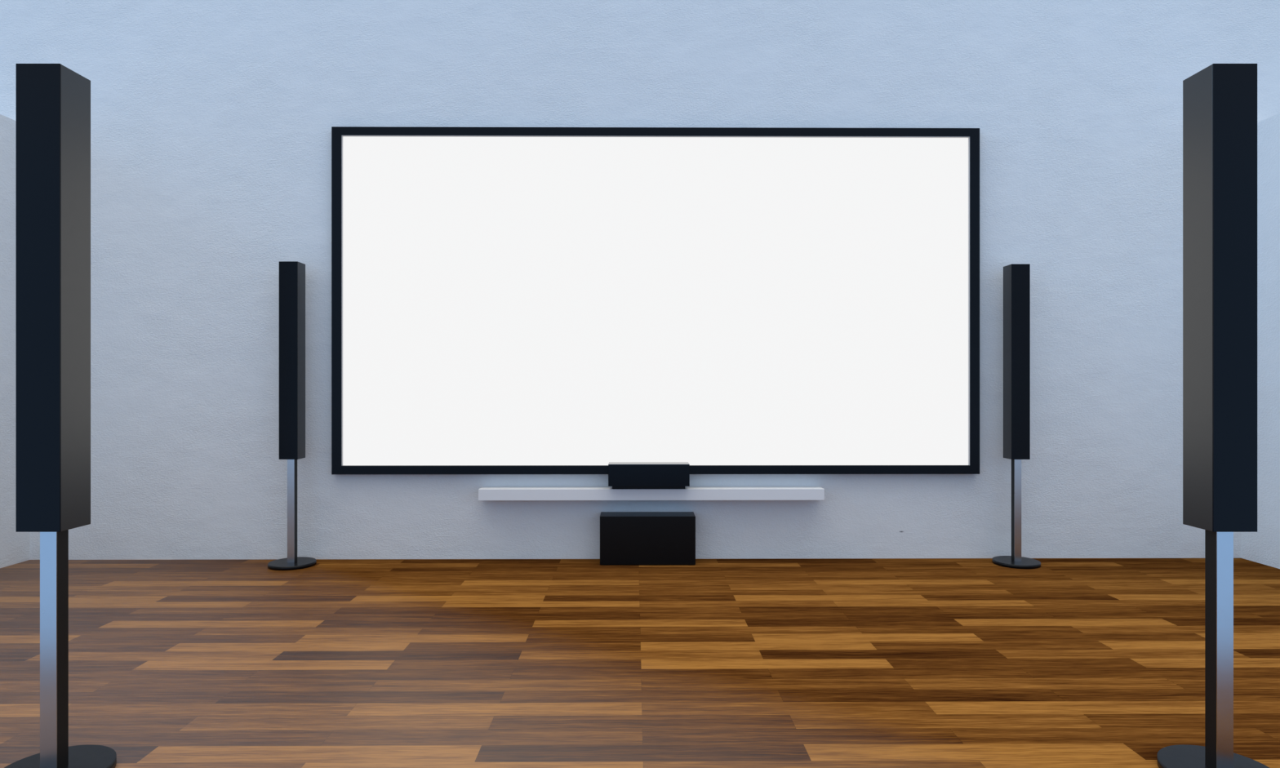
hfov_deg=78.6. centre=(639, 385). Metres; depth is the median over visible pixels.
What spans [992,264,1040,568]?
tower speaker
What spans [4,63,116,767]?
tower speaker
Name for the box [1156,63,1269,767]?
tower speaker
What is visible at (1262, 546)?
wall
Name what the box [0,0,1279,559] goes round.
wall
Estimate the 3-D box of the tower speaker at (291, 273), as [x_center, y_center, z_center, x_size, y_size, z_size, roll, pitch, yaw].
[-1.934,0.159,4.351,0.247,1.682,0.247,0,0,0]
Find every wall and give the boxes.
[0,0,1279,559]
[0,114,29,568]
[1240,113,1279,568]
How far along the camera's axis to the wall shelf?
4.40 m
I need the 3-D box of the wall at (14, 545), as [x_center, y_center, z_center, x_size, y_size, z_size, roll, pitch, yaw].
[-3.552,-0.217,2.758,0.120,2.535,3.464,0,0,0]
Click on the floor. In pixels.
(738, 663)
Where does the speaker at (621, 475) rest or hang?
on the wall shelf
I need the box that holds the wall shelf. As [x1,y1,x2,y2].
[478,486,824,500]
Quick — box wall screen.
[331,126,979,474]
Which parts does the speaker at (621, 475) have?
plate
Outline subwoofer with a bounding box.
[600,511,695,564]
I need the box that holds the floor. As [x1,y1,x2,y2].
[0,558,1279,767]
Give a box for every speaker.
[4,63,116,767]
[267,261,316,570]
[608,462,689,488]
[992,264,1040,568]
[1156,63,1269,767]
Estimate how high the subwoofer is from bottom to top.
0.272 m
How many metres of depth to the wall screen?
4.48 m

